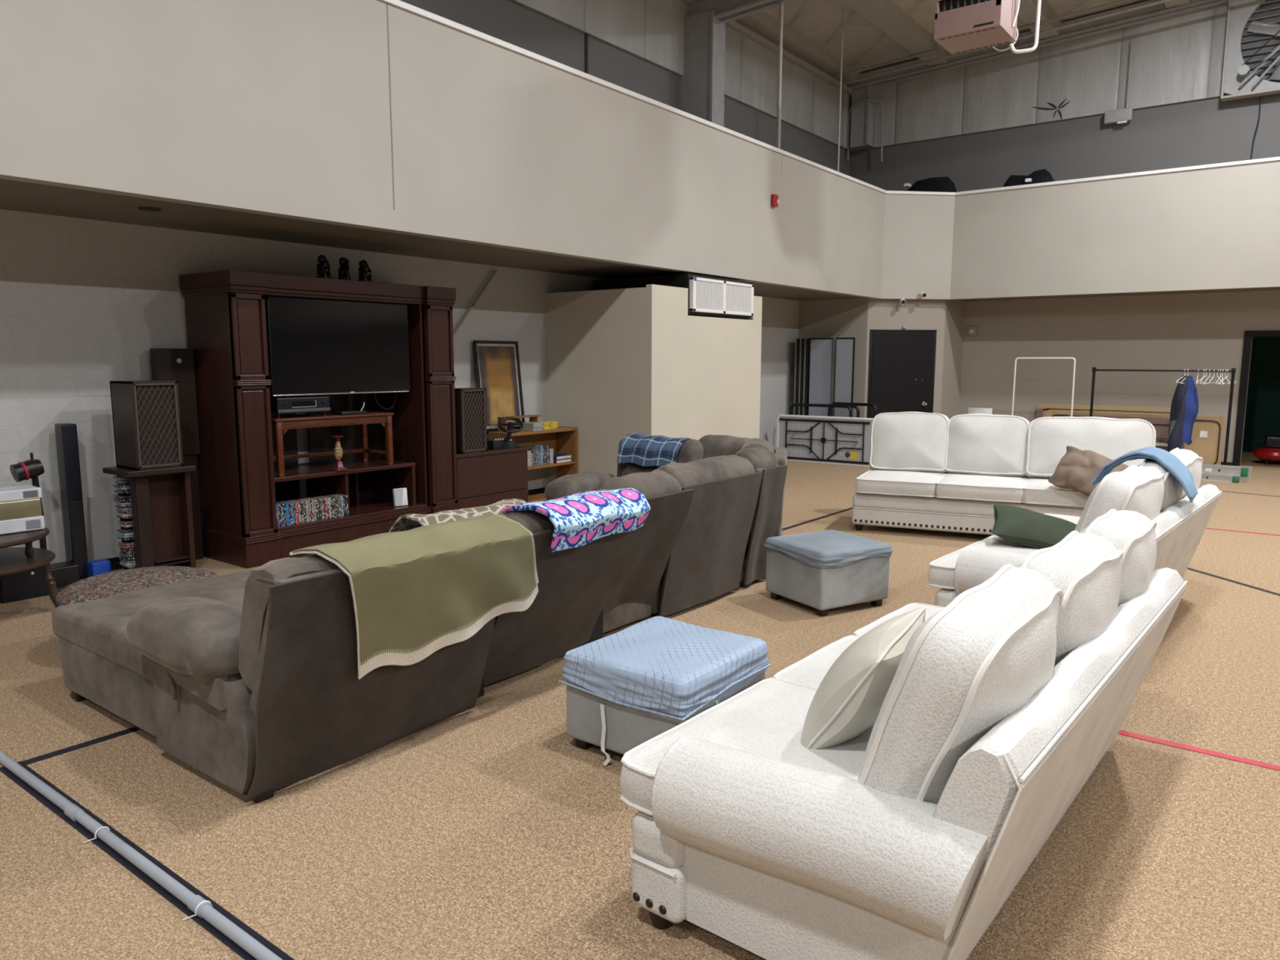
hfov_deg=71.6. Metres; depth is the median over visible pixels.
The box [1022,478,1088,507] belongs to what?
seat cushion
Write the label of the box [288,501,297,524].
case
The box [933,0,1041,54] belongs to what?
heater
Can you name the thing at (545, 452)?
book
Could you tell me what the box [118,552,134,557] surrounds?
case
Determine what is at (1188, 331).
wall
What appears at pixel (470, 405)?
loudspeaker
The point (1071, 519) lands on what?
seat cushion
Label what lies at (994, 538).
seat cushion
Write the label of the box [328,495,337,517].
case
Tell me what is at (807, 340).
partition edge
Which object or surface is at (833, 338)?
partition edge
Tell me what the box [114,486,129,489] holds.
case
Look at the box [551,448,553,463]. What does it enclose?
book
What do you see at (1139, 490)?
cushion
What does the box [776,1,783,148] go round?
support pole
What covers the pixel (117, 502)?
case
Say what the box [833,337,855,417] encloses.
partition panel
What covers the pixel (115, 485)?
case
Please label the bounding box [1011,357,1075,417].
rack
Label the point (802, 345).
partition edge
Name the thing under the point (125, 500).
case
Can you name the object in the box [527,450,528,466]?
book
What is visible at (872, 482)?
seat cushion
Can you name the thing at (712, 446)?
cushion
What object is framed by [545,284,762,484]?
wall
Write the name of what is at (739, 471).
cushion
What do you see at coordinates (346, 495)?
case
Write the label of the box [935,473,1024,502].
seat cushion
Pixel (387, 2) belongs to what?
trim
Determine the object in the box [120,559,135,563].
case
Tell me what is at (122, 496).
case
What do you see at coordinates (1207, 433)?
banquet table
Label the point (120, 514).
case
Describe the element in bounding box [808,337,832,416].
partition panel
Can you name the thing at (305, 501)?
case
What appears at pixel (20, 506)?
heater
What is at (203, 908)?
conduit pipe
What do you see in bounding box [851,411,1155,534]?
sofa
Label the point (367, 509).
shelf
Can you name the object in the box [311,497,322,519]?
case
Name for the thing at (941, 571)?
seat cushion
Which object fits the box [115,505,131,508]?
case
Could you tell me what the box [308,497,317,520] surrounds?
case
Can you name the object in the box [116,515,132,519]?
case
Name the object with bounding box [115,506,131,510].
case
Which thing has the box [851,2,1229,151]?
wall
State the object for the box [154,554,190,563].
shelf
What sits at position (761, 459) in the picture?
cushion
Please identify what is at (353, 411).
router
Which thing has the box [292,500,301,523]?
case
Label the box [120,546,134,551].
case
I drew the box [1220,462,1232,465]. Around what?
baseboard
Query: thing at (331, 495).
case
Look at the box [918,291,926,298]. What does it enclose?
security camera
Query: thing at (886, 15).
trim
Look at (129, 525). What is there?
case
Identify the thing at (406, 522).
patterned throw
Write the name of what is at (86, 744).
floor line
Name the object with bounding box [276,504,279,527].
case
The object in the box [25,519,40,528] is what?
vent grille
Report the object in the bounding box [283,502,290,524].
case
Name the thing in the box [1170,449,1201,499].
cushion
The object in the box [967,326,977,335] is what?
wall box
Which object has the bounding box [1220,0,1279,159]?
exhaust fan
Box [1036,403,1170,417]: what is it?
banquet table
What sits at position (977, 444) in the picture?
cushion
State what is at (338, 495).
case
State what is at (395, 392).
cable
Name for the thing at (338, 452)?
candle holder
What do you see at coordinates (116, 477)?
case
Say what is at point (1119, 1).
gas pipe
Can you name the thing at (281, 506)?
case
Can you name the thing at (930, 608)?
seat cushion
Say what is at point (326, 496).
case
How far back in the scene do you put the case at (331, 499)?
7.92 m
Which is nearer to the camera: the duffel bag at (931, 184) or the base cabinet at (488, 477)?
the base cabinet at (488, 477)
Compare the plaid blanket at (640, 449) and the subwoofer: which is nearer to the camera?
the subwoofer
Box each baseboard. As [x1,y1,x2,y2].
[106,449,775,570]
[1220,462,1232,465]
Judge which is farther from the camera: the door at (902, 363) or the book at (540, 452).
the door at (902, 363)
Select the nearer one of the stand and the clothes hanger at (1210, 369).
the stand
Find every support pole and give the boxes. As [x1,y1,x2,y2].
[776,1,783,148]
[837,8,844,172]
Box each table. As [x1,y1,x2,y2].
[0,527,59,608]
[776,414,874,466]
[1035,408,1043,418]
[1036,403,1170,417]
[1047,409,1225,465]
[1066,415,1184,451]
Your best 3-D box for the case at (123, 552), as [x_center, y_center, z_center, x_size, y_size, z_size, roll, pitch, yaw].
[-3.934,0.551,6.886,0.125,0.010,0.142,6,10,37]
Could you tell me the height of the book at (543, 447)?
0.215 m
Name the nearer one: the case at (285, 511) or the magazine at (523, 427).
the case at (285, 511)
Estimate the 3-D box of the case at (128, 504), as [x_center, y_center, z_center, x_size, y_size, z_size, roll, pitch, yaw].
[-3.929,0.185,6.824,0.125,0.010,0.142,6,10,37]
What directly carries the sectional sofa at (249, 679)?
on the floor
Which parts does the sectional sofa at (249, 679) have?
recline lever, armrest, gathered panel, panel, frame, panel, panel, panel, armrest, seat, panel, seat, panel, seat, frame, panel, panel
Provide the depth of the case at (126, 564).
6.83 m
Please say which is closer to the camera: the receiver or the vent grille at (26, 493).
the vent grille at (26, 493)
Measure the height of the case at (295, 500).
0.190 m
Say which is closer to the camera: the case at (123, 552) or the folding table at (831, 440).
the case at (123, 552)
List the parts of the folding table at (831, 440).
folded leg, folded leg, folded leg, folded leg, rail, rail, folded leg, folded leg, folded leg, folded leg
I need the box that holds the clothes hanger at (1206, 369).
[1196,368,1213,383]
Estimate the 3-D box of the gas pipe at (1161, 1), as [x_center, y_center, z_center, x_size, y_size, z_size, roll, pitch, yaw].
[9.761,-6.912,11.482,15.402,0.764,0.044,6,10,37]
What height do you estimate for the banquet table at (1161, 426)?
0.780 m
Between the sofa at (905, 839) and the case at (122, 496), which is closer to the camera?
the sofa at (905, 839)
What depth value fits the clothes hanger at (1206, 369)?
13.12 m
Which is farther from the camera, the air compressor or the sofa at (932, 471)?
the air compressor
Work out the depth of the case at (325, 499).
7.86 m
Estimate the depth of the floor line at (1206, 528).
8.87 m
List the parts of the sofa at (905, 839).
rail, leg, armrest, backrest, panel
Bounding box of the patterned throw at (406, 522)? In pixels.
[389,498,525,532]
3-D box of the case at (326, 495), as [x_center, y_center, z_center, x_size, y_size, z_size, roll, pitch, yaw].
[-2.782,0.240,7.979,0.135,0.190,0.014,6,10,37]
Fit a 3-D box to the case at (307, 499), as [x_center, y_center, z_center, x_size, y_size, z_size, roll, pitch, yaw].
[-2.916,0.262,7.809,0.135,0.190,0.014,6,10,37]
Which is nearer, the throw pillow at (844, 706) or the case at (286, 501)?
the throw pillow at (844, 706)
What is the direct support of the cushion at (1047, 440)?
on the sofa at (932, 471)
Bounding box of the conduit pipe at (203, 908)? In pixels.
[0,751,282,959]
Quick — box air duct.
[593,273,753,319]
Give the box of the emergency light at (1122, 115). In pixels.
[1103,39,1133,124]
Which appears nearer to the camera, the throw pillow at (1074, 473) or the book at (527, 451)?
the throw pillow at (1074, 473)
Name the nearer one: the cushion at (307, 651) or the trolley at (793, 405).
the cushion at (307, 651)
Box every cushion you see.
[51,569,253,680]
[238,553,338,690]
[506,489,608,533]
[600,469,680,497]
[620,680,869,811]
[622,464,655,476]
[626,440,703,467]
[653,454,754,486]
[697,434,751,459]
[736,446,777,472]
[738,436,774,453]
[777,637,858,688]
[855,470,943,496]
[857,572,1060,804]
[857,604,940,636]
[868,411,949,472]
[928,541,1041,587]
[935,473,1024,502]
[946,413,1029,476]
[985,534,1023,546]
[1015,535,1120,671]
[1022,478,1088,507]
[1025,417,1155,479]
[1048,514,1079,525]
[1075,466,1163,533]
[1079,509,1156,606]
[1141,460,1182,512]
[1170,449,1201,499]
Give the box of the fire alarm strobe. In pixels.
[771,194,778,207]
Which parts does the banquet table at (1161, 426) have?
apron rail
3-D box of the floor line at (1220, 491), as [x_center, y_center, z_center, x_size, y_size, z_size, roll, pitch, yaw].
[7.521,0.132,11.741,0.030,0.002,3.140,-7,11,-43]
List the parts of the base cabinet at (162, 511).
corner post, panel, panel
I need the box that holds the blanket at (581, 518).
[500,488,650,552]
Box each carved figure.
[316,254,331,278]
[337,257,351,279]
[358,259,372,281]
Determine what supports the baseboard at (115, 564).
attached to the wall at (85, 303)
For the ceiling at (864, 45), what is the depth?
14.41 m
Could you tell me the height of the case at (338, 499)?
0.172 m
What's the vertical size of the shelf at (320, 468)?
0.035 m
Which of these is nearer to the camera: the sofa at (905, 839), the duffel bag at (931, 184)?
the sofa at (905, 839)
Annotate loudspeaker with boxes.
[109,380,183,470]
[454,387,487,453]
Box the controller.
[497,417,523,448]
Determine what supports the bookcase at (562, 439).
on the floor
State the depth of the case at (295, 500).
7.68 m
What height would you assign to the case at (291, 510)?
0.190 m
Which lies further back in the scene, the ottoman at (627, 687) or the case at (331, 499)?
the case at (331, 499)
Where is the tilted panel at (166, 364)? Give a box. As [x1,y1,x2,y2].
[150,348,203,559]
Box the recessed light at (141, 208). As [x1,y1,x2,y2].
[137,206,161,211]
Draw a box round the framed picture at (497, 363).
[473,340,524,431]
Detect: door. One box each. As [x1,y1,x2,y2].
[866,326,937,417]
[1231,330,1279,466]
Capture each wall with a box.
[0,0,850,564]
[0,0,1279,299]
[509,0,851,151]
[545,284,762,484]
[798,297,964,418]
[849,93,1279,466]
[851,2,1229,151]
[1242,337,1279,452]
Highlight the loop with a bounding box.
[847,98,883,161]
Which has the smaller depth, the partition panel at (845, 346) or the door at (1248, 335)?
the door at (1248, 335)
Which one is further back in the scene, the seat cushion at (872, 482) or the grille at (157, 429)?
the seat cushion at (872, 482)
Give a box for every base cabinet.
[102,463,195,569]
[456,446,529,509]
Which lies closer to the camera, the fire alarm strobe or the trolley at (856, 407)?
the fire alarm strobe
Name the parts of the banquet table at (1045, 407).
apron rail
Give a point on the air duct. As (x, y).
(708, 296)
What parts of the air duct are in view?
grille frame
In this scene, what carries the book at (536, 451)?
on the bookcase at (562, 439)
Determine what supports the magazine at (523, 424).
on the magazine at (541, 425)
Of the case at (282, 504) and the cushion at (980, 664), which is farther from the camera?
the case at (282, 504)
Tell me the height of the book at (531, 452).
0.158 m
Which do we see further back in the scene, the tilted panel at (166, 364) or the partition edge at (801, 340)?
the partition edge at (801, 340)
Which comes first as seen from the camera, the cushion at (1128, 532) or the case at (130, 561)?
the cushion at (1128, 532)
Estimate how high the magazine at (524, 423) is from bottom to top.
0.016 m
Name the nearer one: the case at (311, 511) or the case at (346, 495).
the case at (311, 511)
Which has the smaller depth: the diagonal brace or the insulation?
the diagonal brace
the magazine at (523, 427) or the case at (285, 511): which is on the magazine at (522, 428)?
the magazine at (523, 427)
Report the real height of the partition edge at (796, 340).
2.070 m
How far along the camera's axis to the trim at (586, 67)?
11.10 m
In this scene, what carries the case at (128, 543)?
in the base cabinet at (162, 511)
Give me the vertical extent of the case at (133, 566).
0.010 m
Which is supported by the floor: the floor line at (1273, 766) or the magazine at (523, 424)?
the floor line at (1273, 766)
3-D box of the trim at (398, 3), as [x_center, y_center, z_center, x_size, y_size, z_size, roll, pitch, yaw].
[5.447,-2.535,-2.075,23.265,0.045,27.865,6,10,37]
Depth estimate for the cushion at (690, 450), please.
7.67 m
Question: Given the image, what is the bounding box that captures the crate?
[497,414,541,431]
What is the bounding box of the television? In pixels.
[264,295,410,396]
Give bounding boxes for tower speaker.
[54,422,88,580]
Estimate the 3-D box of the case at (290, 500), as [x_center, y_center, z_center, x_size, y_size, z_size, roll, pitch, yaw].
[-2.995,0.278,7.693,0.135,0.190,0.009,6,10,37]
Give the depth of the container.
6.81 m
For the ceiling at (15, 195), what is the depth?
7.57 m
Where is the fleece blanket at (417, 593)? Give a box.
[289,514,538,679]
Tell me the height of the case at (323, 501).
0.190 m
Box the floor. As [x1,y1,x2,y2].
[0,452,1279,959]
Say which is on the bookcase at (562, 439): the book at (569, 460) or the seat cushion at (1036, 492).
the book at (569, 460)
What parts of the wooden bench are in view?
leg, leg, leg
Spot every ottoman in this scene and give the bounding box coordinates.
[558,616,770,765]
[763,529,893,616]
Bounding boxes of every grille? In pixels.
[22,489,38,497]
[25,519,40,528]
[133,382,181,467]
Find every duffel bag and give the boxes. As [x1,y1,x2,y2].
[903,177,956,192]
[1003,168,1056,186]
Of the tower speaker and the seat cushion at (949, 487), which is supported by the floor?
the tower speaker
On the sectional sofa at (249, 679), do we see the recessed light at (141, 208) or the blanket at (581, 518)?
the blanket at (581, 518)
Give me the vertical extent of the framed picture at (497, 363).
1.027 m
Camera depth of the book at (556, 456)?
10.67 m
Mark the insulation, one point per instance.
(1051, 104)
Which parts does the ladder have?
rail, rail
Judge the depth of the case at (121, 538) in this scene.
6.79 m
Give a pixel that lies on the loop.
(865, 100)
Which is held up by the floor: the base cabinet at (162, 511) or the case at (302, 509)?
the base cabinet at (162, 511)
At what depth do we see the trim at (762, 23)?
14.83 m
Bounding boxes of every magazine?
[522,428,542,431]
[523,422,542,424]
[523,424,542,426]
[523,425,543,427]
[523,426,542,429]
[542,421,557,423]
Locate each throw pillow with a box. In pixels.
[801,608,926,749]
[991,502,1077,549]
[1049,448,1131,496]
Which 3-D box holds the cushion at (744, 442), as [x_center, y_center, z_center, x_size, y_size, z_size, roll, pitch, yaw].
[0.956,-0.147,7.311,0.295,0.371,0.847,1,8,10]
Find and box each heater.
[0,484,44,534]
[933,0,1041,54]
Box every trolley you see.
[789,403,852,417]
[827,404,859,417]
[830,402,877,417]
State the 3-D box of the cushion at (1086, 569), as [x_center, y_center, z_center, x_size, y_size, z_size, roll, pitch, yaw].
[1.399,0.501,3.044,0.373,0.595,0.743,6,10,39]
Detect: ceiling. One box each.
[0,178,1279,301]
[763,0,1149,73]
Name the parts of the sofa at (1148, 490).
rail, armrest, backrest, panel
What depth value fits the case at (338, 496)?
7.98 m
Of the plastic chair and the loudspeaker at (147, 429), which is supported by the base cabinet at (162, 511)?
the loudspeaker at (147, 429)
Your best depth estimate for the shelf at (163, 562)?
6.96 m
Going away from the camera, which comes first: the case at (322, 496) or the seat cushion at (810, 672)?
the seat cushion at (810, 672)
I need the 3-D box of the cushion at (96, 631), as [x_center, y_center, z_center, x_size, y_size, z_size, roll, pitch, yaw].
[-1.955,0.726,4.389,1.778,0.190,1.100,6,10,37]
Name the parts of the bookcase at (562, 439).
panel, shelf, shelf, panel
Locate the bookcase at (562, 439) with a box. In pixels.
[488,426,577,502]
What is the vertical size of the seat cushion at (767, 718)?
0.168 m
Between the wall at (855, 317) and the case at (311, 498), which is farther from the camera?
the wall at (855, 317)
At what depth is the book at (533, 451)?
10.29 m
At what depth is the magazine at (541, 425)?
10.24 m
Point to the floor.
(484, 831)
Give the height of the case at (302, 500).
0.190 m
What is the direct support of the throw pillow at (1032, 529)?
on the sofa at (1148, 490)
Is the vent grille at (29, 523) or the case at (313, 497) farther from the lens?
the case at (313, 497)
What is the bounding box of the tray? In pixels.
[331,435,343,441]
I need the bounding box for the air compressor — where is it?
[1253,434,1279,464]
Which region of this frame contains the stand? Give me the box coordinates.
[9,452,69,591]
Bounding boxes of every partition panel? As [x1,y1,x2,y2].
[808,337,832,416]
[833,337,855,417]
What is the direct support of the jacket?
hanging from the clothes hanger
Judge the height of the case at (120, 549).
0.010 m
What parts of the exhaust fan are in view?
motor, hanging cord, bracket arm, fan blade, fan blade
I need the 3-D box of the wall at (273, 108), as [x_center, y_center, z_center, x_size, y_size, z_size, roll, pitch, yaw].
[5.447,-1.648,-1.972,23.240,1.740,27.840,6,10,37]
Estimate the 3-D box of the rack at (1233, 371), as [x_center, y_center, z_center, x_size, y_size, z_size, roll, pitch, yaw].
[7.913,-0.919,13.581,1.892,1.590,0.548,6,10,37]
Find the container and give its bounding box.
[86,559,111,577]
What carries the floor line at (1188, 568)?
on the floor
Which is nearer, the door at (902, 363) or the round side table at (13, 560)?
the round side table at (13, 560)
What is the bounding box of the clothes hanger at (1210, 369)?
[1203,368,1215,384]
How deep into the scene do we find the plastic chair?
13.80 m
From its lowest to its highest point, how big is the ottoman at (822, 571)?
0.459 m
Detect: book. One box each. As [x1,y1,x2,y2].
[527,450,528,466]
[528,450,531,466]
[529,448,535,466]
[530,448,537,466]
[531,452,533,466]
[532,444,542,465]
[537,451,541,465]
[542,444,548,464]
[542,446,544,465]
[544,451,546,464]
[548,448,551,463]
[548,450,550,464]
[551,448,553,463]
[553,453,571,459]
[553,457,571,463]
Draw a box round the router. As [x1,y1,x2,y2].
[331,402,365,415]
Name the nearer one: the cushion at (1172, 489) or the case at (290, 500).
the cushion at (1172, 489)
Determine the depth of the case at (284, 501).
7.61 m
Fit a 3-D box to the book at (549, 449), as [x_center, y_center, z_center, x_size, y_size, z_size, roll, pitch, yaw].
[-1.111,-0.286,10.553,0.140,0.181,0.025,6,10,37]
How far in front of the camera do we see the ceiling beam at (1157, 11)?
14.67 m
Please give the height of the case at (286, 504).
0.190 m
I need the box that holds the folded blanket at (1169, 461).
[1092,446,1198,502]
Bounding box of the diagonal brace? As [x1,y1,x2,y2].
[453,269,497,337]
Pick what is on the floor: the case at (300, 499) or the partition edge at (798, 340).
the partition edge at (798, 340)
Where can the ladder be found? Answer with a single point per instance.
(1215, 473)
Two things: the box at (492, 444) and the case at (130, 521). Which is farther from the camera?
the box at (492, 444)
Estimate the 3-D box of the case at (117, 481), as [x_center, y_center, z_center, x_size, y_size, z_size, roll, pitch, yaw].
[-3.931,0.004,6.811,0.125,0.010,0.142,6,10,37]
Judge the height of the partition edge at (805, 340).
2.070 m
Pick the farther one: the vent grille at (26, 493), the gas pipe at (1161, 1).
the gas pipe at (1161, 1)
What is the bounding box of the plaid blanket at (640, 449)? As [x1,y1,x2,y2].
[616,432,692,466]
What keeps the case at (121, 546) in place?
in the base cabinet at (162, 511)
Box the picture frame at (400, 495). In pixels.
[392,488,408,506]
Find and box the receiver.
[270,395,330,418]
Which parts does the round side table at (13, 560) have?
leg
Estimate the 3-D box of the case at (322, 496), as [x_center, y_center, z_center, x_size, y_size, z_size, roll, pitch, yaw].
[-2.812,0.245,7.940,0.135,0.190,0.014,6,10,37]
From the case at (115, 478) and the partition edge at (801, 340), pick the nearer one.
the case at (115, 478)
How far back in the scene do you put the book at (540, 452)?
10.37 m
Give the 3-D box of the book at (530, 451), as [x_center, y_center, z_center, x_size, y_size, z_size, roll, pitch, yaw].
[-1.322,-0.250,10.278,0.140,0.181,0.037,6,10,37]
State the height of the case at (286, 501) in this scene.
0.190 m
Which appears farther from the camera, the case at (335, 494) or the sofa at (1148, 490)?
the case at (335, 494)
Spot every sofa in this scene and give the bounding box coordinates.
[51,434,787,803]
[620,506,1187,959]
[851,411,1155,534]
[928,448,1222,606]
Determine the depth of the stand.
6.37 m
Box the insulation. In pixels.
[1034,98,1070,119]
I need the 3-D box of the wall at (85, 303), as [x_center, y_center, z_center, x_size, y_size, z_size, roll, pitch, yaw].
[-4.710,-2.000,6.393,0.200,5.820,28.800,6,10,37]
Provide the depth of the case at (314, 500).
7.78 m
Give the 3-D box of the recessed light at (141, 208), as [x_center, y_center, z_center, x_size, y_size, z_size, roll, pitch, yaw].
[-3.502,-1.932,6.337,0.150,0.014,0.150,6,10,37]
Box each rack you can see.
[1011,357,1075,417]
[1089,367,1235,465]
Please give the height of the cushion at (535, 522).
0.312 m
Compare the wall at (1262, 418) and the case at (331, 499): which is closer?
the case at (331, 499)
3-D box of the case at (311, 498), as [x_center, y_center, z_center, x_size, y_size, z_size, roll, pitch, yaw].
[-2.884,0.257,7.848,0.135,0.190,0.014,6,10,37]
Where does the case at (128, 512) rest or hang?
in the base cabinet at (162, 511)
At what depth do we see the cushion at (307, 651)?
3.29 m
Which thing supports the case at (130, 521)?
in the base cabinet at (162, 511)
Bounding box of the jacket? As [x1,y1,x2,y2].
[1167,375,1198,451]
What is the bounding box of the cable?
[373,391,396,409]
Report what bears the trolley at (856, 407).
on the floor
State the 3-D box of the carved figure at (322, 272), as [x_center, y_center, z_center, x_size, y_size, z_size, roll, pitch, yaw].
[-2.825,-1.887,7.895,0.119,0.228,0.161,1,8,9]
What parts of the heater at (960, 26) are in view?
frame, label plate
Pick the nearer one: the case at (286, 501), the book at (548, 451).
the case at (286, 501)
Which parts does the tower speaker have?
panel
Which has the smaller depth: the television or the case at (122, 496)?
the case at (122, 496)
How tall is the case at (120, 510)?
0.010 m
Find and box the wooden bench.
[271,411,393,477]
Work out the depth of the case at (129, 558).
6.82 m
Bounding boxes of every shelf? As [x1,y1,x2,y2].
[0,546,55,576]
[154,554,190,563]
[154,558,190,566]
[274,457,415,482]
[276,498,426,531]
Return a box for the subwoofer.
[0,566,48,603]
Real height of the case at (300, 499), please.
0.190 m
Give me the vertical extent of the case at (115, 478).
0.010 m
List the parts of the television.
trim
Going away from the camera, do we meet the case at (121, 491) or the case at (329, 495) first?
the case at (121, 491)
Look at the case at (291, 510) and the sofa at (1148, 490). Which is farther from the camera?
the case at (291, 510)
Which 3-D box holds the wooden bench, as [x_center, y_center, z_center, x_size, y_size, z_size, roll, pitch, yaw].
[-2.867,-0.345,8.066,0.460,0.494,1.200,6,10,37]
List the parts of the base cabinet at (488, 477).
drawer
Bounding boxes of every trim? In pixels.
[380,0,1279,195]
[386,2,782,209]
[584,33,588,74]
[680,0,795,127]
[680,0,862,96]
[841,0,1191,66]
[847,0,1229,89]
[849,84,876,150]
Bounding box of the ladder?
[1201,463,1252,483]
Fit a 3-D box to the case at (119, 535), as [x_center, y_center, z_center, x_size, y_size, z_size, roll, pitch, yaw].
[-3.933,0.425,6.850,0.125,0.010,0.142,6,10,37]
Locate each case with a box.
[50,560,79,586]
[112,475,128,479]
[112,484,129,487]
[113,477,128,480]
[114,480,128,482]
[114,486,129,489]
[114,488,129,493]
[114,493,130,498]
[115,481,129,484]
[115,497,130,502]
[115,501,130,504]
[115,503,131,506]
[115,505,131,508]
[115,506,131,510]
[115,509,131,511]
[115,512,132,516]
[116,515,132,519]
[116,527,133,532]
[116,534,133,537]
[117,511,131,513]
[117,519,132,524]
[117,531,133,536]
[117,537,133,540]
[117,545,133,548]
[118,523,133,527]
[118,539,133,546]
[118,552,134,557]
[118,555,135,560]
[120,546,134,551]
[120,549,134,552]
[120,551,134,554]
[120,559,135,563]
[120,561,135,566]
[121,564,135,568]
[275,502,284,525]
[275,502,286,525]
[275,503,281,526]
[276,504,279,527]
[278,502,288,525]
[280,506,283,526]
[281,501,292,524]
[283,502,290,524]
[284,501,293,524]
[286,501,295,524]
[287,500,298,524]
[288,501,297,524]
[289,500,299,524]
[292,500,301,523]
[293,499,303,523]
[294,499,305,523]
[294,500,302,523]
[297,499,307,522]
[300,498,311,522]
[302,498,312,521]
[302,499,309,522]
[304,502,306,522]
[305,497,316,520]
[306,498,314,521]
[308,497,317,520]
[311,497,319,520]
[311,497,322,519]
[312,497,323,519]
[315,497,325,519]
[317,496,328,519]
[318,496,329,519]
[322,496,331,518]
[324,495,334,518]
[325,496,332,518]
[326,495,336,517]
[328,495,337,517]
[330,494,342,516]
[331,495,337,517]
[331,498,333,518]
[335,493,346,515]
[335,494,343,516]
[337,493,348,515]
[337,494,344,516]
[337,497,340,517]
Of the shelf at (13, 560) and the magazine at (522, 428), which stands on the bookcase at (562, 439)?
the magazine at (522, 428)
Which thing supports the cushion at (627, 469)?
on the sectional sofa at (249, 679)
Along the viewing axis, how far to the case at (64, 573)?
6.63 m
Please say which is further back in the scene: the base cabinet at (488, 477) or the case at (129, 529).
the base cabinet at (488, 477)
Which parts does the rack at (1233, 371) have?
post, rail, post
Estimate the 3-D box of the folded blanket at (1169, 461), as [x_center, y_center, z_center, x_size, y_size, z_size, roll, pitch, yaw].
[3.138,-0.047,5.508,0.593,0.293,0.498,7,10,41]
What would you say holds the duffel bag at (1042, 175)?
on the floor
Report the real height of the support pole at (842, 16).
2.400 m
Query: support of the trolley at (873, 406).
on the floor
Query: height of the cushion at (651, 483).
0.313 m
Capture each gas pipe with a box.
[836,0,1130,77]
[839,0,1173,85]
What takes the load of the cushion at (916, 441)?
on the sofa at (932, 471)
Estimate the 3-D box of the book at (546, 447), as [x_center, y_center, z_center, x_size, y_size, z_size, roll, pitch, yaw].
[-1.143,-0.300,10.509,0.140,0.220,0.026,6,10,37]
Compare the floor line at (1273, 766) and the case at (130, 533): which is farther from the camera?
the case at (130, 533)
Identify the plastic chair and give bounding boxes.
[968,407,992,413]
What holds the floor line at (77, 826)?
on the floor
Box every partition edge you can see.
[793,338,797,414]
[795,338,799,414]
[797,338,802,415]
[800,338,804,415]
[802,338,806,415]
[804,338,809,415]
[831,337,837,416]
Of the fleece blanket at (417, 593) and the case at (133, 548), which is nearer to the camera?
the fleece blanket at (417, 593)
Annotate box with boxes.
[486,438,503,449]
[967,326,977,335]
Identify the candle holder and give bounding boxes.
[330,435,347,471]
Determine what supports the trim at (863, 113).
attached to the wall at (1178, 58)
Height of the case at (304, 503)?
0.172 m
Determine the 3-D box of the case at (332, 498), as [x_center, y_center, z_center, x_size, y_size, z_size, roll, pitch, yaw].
[-2.790,0.241,7.969,0.135,0.190,0.009,6,10,37]
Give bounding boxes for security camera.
[899,298,906,306]
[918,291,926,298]
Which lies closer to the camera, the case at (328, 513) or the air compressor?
the case at (328, 513)
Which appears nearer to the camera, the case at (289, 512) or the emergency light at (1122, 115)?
the case at (289, 512)
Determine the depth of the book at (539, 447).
10.39 m
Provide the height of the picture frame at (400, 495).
0.173 m
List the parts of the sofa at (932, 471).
leg, rail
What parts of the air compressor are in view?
tank, motor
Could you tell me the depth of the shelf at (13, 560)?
5.84 m
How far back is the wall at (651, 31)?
13.60 m
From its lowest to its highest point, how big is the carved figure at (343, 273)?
0.228 m
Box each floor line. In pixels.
[0,760,294,959]
[21,507,852,764]
[1118,729,1279,770]
[1186,567,1279,595]
[1205,528,1279,535]
[1219,490,1279,497]
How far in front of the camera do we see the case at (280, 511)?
7.52 m
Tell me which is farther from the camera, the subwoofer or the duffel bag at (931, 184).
the duffel bag at (931, 184)
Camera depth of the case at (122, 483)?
6.75 m
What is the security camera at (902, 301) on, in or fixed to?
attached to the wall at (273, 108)

